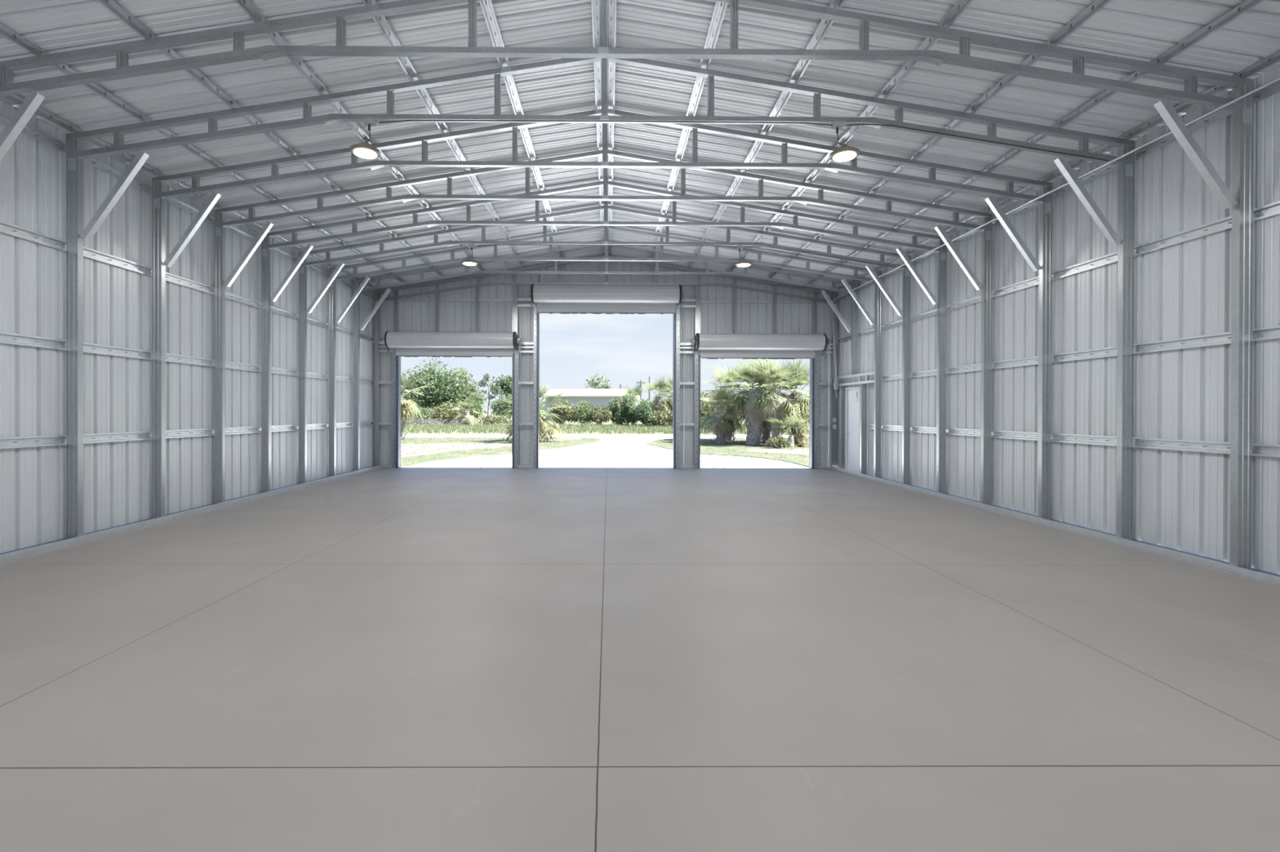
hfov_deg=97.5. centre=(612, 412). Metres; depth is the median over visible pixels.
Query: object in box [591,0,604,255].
roof purlin
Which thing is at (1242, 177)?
wall column
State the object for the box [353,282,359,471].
wall column
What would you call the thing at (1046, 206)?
wall column
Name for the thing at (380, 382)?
wall rail
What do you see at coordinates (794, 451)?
dirt patch
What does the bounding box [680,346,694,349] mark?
wall rail
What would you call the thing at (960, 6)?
roof purlin
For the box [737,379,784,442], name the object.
palm
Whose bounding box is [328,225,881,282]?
roof truss
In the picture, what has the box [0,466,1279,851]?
floor
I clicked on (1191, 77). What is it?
roof truss
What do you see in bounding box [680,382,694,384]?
wall rail
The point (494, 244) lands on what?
power cable
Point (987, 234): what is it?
wall column
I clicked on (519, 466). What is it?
wall rail
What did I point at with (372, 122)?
junction box
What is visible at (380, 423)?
wall rail
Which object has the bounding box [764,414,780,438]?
shrub
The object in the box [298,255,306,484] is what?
wall column
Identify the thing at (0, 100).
trim
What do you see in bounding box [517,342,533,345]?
wall rail
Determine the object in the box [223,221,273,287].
knee brace
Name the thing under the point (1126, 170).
wall column
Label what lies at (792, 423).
palm
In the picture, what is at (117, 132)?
roof truss
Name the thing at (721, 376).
palm
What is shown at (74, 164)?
wall column
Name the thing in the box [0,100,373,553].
wall
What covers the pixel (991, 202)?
knee brace
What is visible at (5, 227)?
wall rail
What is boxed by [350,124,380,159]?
light
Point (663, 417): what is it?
bush
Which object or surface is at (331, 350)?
wall column
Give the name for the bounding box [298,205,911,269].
roof truss
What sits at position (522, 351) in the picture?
wall rail
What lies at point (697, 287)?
post
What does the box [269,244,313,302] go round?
knee brace
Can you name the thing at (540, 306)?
curtain
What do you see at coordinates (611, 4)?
roof purlin
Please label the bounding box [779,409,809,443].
palm
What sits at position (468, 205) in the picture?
roof truss
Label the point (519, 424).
wall rail
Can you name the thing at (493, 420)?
bush
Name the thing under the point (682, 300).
wall rail
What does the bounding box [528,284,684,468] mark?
door
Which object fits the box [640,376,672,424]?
palm
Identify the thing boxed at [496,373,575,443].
palm
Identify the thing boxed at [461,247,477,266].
light
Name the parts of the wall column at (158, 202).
splice plate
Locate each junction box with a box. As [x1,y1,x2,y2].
[363,117,378,125]
[468,243,476,248]
[736,244,744,248]
[831,120,846,128]
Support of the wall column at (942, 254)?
on the floor
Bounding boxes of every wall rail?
[0,220,373,342]
[0,331,373,384]
[0,421,373,448]
[378,350,392,352]
[378,381,391,383]
[378,422,391,424]
[384,298,512,301]
[517,297,530,301]
[517,304,534,306]
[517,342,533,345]
[517,346,533,348]
[518,350,533,353]
[518,381,533,384]
[518,422,533,425]
[518,465,533,468]
[677,305,695,307]
[679,465,693,468]
[680,342,694,346]
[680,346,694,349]
[680,351,695,353]
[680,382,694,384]
[680,422,693,425]
[681,298,695,302]
[700,300,828,303]
[817,351,832,354]
[817,382,832,385]
[817,423,831,426]
[817,465,831,468]
[832,371,874,386]
[837,80,1279,301]
[837,200,1279,343]
[868,423,1279,457]
[881,325,1279,381]
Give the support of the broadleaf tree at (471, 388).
on the field
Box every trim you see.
[0,99,342,275]
[0,466,373,555]
[850,75,1259,286]
[866,474,1279,576]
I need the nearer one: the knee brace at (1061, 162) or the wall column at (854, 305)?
the knee brace at (1061, 162)
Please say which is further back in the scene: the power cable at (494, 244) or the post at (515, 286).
the post at (515, 286)
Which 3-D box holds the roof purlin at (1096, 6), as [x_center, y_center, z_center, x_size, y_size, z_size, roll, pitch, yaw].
[4.178,-3.535,6.148,0.117,0.052,18.258,0,0,0]
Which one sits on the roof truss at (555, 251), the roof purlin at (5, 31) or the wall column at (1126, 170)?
the roof purlin at (5, 31)
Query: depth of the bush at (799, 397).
50.39 m
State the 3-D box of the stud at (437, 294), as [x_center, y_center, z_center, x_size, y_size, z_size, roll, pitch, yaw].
[-4.731,-2.424,15.106,0.070,1.613,0.110,0,0,0]
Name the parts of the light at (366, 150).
cord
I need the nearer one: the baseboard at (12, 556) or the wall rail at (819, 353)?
the baseboard at (12, 556)
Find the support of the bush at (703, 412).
on the field
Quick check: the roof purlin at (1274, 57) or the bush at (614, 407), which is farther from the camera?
the bush at (614, 407)
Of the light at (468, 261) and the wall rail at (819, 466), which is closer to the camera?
the light at (468, 261)
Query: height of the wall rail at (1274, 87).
0.118 m
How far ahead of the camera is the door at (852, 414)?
14.23 m
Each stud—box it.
[394,298,398,349]
[435,292,439,331]
[475,286,478,332]
[733,287,736,333]
[773,293,776,333]
[812,300,816,351]
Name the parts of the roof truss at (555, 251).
web post, web post, web post, web post, web post, king post, web post, web post, web post, web post, web post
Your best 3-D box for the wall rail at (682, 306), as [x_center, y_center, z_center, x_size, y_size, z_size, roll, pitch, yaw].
[1.995,-2.869,15.135,0.470,0.060,0.070,0,0,0]
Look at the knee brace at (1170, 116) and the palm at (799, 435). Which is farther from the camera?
the palm at (799, 435)
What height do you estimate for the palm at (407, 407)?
4.004 m
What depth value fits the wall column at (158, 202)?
7.73 m
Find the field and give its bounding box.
[403,413,809,435]
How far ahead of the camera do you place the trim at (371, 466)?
7.50 m
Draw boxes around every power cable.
[378,120,1108,160]
[477,244,895,267]
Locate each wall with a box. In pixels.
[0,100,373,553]
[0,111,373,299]
[379,261,831,466]
[836,66,1279,574]
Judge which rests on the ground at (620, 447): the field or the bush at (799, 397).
the field
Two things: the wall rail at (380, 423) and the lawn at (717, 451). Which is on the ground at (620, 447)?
the lawn at (717, 451)
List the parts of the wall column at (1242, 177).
splice plate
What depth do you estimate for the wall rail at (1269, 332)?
6.87 m
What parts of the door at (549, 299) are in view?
guide rail, guide rail, pull chain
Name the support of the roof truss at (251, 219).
on the wall column at (219, 218)
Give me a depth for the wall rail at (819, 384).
15.13 m
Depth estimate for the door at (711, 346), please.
14.99 m
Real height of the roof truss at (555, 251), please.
1.260 m
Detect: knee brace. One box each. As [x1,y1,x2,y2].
[0,88,44,161]
[79,149,149,241]
[163,191,221,267]
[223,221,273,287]
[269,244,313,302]
[306,261,344,313]
[335,275,369,323]
[359,288,391,330]
[820,289,851,332]
[840,278,875,324]
[865,264,902,315]
[896,246,937,304]
[934,224,982,290]
[984,195,1041,271]
[1053,155,1121,246]
[1153,97,1237,209]
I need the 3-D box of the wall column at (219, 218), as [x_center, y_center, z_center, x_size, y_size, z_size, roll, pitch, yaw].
[-6.293,-0.840,8.978,0.130,4.695,0.077,0,0,0]
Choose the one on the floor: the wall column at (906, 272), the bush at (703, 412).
the wall column at (906, 272)
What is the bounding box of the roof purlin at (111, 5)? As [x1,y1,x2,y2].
[97,0,448,279]
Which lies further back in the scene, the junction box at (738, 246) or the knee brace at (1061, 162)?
the junction box at (738, 246)
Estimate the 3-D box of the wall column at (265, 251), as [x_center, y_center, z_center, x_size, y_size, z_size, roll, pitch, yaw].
[-6.302,-0.844,10.197,0.130,4.695,0.077,0,0,0]
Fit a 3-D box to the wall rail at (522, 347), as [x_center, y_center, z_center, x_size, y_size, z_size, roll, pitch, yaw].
[-2.323,-1.761,15.107,0.460,0.050,0.070,0,0,0]
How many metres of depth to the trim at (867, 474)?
6.89 m
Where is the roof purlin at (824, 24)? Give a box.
[686,0,845,268]
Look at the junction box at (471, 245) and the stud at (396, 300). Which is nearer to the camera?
the junction box at (471, 245)
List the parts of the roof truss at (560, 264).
web post, web post, web post, king post, web post, web post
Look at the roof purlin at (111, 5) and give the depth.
6.28 m
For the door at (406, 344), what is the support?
attached to the post at (515, 286)
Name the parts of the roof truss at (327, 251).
web post, web post, web post, web post, web post, king post, web post, web post, web post, web post, web post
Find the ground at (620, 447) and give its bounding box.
[405,435,808,467]
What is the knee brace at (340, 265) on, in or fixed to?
attached to the wall column at (302, 268)
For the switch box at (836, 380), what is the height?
0.534 m
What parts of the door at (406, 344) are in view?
guide rail, guide rail, pull chain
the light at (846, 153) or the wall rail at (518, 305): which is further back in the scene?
the wall rail at (518, 305)
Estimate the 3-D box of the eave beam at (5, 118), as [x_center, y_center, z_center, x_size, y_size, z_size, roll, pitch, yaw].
[-6.351,-3.063,6.070,0.038,0.118,18.252,0,0,0]
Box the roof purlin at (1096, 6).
[763,0,1111,281]
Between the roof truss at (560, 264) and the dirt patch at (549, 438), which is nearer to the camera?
the roof truss at (560, 264)
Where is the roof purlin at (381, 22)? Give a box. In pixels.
[361,0,527,267]
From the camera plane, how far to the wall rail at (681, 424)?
15.11 m
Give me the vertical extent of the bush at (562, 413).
3.111 m
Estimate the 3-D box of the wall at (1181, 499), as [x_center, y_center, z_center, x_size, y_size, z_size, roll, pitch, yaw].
[6.194,-0.852,6.184,0.032,4.738,18.284,0,0,0]
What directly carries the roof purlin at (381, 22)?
on the roof truss at (555, 251)
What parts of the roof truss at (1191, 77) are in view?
web post, web post, web post, web post, web post, king post, gusset plate, web post, web post, web post, web post, web post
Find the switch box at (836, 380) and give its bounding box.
[834,377,838,398]
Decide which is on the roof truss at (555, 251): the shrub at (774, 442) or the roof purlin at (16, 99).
the roof purlin at (16, 99)
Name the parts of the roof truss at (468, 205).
web post, web post, web post, web post, web post, king post, web post, web post, web post, web post, web post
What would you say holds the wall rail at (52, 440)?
attached to the wall at (117, 300)
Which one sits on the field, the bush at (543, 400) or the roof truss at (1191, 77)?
the bush at (543, 400)
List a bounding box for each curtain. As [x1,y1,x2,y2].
[395,347,513,353]
[537,302,675,310]
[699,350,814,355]
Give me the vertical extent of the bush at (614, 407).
3.267 m
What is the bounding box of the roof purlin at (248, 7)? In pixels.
[235,0,485,271]
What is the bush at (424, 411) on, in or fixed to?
on the field
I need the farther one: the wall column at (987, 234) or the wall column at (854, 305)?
the wall column at (854, 305)
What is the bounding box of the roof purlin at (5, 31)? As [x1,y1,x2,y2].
[0,22,411,285]
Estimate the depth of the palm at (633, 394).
63.78 m
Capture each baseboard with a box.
[0,465,380,564]
[830,466,1279,586]
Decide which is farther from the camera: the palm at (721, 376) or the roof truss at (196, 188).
the palm at (721, 376)
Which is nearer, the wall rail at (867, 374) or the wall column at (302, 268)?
the wall column at (302, 268)
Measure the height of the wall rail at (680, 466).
0.080 m
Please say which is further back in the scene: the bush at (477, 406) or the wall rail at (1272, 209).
the bush at (477, 406)
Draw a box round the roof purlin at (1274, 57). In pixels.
[830,49,1279,292]
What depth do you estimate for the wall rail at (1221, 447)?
6.89 m
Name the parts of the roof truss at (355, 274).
web post, web post, web post, web post, web post, king post, web post, web post, web post, web post, web post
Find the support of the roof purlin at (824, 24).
on the roof truss at (555, 251)
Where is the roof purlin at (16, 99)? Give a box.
[4,94,381,290]
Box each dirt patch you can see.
[400,443,511,457]
[539,438,584,441]
[744,448,809,454]
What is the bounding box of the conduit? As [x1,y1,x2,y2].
[831,76,1279,377]
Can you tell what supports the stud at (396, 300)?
on the post
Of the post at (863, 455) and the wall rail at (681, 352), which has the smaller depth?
the post at (863, 455)
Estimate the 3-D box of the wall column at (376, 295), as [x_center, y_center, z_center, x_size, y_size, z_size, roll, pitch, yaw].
[-6.338,-0.860,15.073,0.130,4.695,0.077,0,0,0]
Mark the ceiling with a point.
(1136, 29)
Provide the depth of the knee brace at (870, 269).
11.47 m
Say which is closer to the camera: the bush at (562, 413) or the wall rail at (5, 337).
the wall rail at (5, 337)
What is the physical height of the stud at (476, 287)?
1.779 m
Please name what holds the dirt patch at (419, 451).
on the lawn at (406, 463)
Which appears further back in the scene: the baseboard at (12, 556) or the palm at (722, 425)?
the palm at (722, 425)
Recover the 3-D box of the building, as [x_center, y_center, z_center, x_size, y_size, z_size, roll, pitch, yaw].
[-4.237,-1.508,102.637,15.836,5.670,14.491,0,0,0]
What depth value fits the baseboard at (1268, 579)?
6.71 m
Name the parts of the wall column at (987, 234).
splice plate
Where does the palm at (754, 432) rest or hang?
on the lawn at (717, 451)
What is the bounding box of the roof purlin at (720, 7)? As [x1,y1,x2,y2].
[647,0,728,262]
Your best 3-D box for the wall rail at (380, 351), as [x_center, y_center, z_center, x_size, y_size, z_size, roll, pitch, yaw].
[-6.066,-1.651,15.080,0.396,0.060,0.070,0,0,0]
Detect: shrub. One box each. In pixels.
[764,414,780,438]
[764,435,788,448]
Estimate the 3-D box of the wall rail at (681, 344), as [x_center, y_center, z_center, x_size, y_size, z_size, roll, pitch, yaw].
[1.992,-1.849,15.138,0.470,0.070,0.070,0,0,0]
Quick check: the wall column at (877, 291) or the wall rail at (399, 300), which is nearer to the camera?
the wall column at (877, 291)
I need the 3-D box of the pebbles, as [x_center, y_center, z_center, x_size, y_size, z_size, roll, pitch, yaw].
[-0.220,1.577,24.622,11.620,0.032,18.228,0,0,0]
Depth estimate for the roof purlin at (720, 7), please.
7.15 m
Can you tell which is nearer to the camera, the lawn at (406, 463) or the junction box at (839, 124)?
the junction box at (839, 124)
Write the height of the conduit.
2.061 m
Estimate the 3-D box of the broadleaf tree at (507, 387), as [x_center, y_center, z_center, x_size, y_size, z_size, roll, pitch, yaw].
[-15.534,-2.206,82.056,5.617,7.158,4.143,0,0,0]
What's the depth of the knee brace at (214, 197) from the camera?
7.73 m
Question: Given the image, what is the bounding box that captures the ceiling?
[0,0,1279,293]
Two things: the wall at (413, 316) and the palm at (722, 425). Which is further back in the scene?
the palm at (722, 425)
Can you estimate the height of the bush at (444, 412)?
2.734 m
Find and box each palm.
[400,370,433,439]
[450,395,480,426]
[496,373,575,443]
[618,381,653,425]
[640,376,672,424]
[656,372,672,426]
[700,364,756,440]
[700,377,746,443]
[722,359,780,444]
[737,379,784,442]
[739,358,809,444]
[763,413,809,447]
[775,359,809,440]
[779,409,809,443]
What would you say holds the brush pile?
on the field
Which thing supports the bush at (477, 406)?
on the field
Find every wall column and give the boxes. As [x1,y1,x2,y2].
[66,138,83,538]
[151,181,165,519]
[213,213,225,504]
[261,236,271,493]
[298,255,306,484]
[328,270,336,476]
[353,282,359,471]
[373,293,379,466]
[831,294,837,466]
[851,284,857,374]
[873,272,881,478]
[902,257,911,485]
[936,240,946,493]
[980,217,992,505]
[1037,186,1052,519]
[1115,145,1134,540]
[1229,84,1253,568]
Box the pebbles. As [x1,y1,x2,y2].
[425,438,786,467]
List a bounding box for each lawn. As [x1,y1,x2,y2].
[400,437,601,466]
[646,438,837,467]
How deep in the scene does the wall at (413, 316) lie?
15.26 m
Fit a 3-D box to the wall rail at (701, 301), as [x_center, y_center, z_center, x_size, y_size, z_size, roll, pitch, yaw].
[4.157,-3.014,15.250,3.560,0.060,0.050,0,0,0]
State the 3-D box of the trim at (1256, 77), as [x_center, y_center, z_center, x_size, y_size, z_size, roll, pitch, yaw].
[6.231,-3.097,6.167,0.026,0.297,18.362,0,0,0]
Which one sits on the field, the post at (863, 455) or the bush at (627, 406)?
the bush at (627, 406)
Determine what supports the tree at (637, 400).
on the field
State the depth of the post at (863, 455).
13.41 m
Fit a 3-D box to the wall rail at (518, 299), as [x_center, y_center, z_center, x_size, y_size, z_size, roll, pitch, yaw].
[-2.319,-3.041,15.103,0.460,0.070,0.070,0,0,0]
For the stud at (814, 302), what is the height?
1.450 m
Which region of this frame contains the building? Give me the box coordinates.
[542,388,630,420]
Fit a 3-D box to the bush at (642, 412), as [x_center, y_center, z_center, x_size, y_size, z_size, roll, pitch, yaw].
[3.205,0.016,58.121,3.032,3.008,3.040,0,0,-38]
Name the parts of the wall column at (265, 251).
splice plate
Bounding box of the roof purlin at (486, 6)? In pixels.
[479,0,564,262]
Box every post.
[511,284,518,468]
[693,284,700,417]
[838,386,844,469]
[859,383,866,474]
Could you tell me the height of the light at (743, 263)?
0.355 m
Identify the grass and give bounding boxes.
[646,437,808,464]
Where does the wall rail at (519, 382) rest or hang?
attached to the post at (515, 286)
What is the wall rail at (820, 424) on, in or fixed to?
attached to the post
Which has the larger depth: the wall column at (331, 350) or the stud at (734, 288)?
the stud at (734, 288)
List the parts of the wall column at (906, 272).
splice plate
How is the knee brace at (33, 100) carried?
attached to the wall column
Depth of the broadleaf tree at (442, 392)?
70.17 m
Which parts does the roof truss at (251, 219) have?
web post, web post, web post, web post, web post, king post, gusset plate, web post, web post, web post, web post, web post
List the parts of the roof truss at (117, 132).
web post, web post, web post, web post, web post, king post, gusset plate, web post, web post, web post, web post, web post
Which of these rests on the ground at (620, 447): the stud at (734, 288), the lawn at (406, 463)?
the lawn at (406, 463)
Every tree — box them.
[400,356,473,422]
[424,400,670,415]
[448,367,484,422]
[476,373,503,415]
[488,373,511,422]
[580,373,611,389]
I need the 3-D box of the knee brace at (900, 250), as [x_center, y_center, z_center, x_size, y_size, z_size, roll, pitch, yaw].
[5.590,-2.516,10.284,0.759,1.052,0.070,0,0,0]
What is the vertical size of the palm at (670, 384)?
6.172 m
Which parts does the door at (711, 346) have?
guide rail, guide rail, pull chain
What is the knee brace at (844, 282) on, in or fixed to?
attached to the wall column at (877, 291)
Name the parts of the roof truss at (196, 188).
web post, web post, web post, web post, web post, king post, gusset plate, web post, web post, web post, web post, web post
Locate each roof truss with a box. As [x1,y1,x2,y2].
[0,0,1253,111]
[66,57,1134,165]
[151,108,1052,203]
[213,149,992,231]
[265,180,942,252]
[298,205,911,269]
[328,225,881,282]
[353,244,857,293]
[373,255,837,302]
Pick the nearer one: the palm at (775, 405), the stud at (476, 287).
the stud at (476, 287)
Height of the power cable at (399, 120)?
0.439 m
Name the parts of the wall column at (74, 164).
splice plate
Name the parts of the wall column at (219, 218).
splice plate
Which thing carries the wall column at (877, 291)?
on the floor
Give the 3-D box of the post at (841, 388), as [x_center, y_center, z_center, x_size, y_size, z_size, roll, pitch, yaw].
[6.007,0.415,14.701,0.130,2.215,0.070,0,0,0]
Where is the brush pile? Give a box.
[404,414,463,426]
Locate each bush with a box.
[404,405,436,424]
[428,401,464,424]
[458,391,488,424]
[477,413,511,425]
[488,391,511,420]
[539,400,548,416]
[547,398,579,424]
[569,400,594,424]
[588,404,613,425]
[604,397,622,425]
[613,394,637,426]
[631,398,655,426]
[647,409,672,426]
[700,392,715,428]
[782,397,809,429]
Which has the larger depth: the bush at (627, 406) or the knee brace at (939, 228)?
the bush at (627, 406)
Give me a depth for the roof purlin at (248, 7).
6.45 m
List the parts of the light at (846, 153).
cord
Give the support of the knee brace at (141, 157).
attached to the wall column at (74, 164)
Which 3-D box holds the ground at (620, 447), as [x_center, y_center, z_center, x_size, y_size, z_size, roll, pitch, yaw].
[-0.772,1.479,105.003,520.000,0.300,450.000,0,0,0]
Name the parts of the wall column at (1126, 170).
splice plate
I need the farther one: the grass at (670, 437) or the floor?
the grass at (670, 437)
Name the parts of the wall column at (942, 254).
splice plate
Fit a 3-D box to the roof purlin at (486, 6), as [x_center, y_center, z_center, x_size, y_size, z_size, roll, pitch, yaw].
[-1.251,-4.048,6.106,0.117,0.052,18.258,0,0,0]
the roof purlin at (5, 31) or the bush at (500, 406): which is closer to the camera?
the roof purlin at (5, 31)
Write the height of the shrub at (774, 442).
0.666 m
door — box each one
[382,331,521,468]
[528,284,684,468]
[691,333,830,469]
[844,386,860,472]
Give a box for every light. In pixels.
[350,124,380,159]
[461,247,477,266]
[735,248,751,266]
[829,127,859,162]
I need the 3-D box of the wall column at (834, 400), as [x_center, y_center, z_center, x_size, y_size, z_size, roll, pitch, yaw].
[6.007,-0.826,15.164,0.130,4.695,0.077,0,0,0]
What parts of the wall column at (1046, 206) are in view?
splice plate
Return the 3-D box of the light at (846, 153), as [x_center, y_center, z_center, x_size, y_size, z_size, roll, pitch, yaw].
[2.706,-3.147,6.538,0.326,0.355,0.326,0,0,0]
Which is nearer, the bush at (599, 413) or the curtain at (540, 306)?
the curtain at (540, 306)
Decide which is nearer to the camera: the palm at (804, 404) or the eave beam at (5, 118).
the eave beam at (5, 118)
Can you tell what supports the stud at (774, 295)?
on the door frame
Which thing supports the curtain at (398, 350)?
hanging from the door at (406, 344)
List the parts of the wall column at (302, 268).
splice plate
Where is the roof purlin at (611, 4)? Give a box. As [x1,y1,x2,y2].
[607,0,617,255]
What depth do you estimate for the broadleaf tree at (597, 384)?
117.51 m
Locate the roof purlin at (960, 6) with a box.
[727,0,973,271]
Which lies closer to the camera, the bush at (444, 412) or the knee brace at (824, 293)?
the knee brace at (824, 293)
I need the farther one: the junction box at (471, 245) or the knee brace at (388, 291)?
the knee brace at (388, 291)
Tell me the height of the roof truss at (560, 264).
1.260 m
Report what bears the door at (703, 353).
hanging from the door at (711, 346)
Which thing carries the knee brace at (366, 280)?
attached to the wall column at (331, 350)
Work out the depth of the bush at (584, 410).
62.32 m

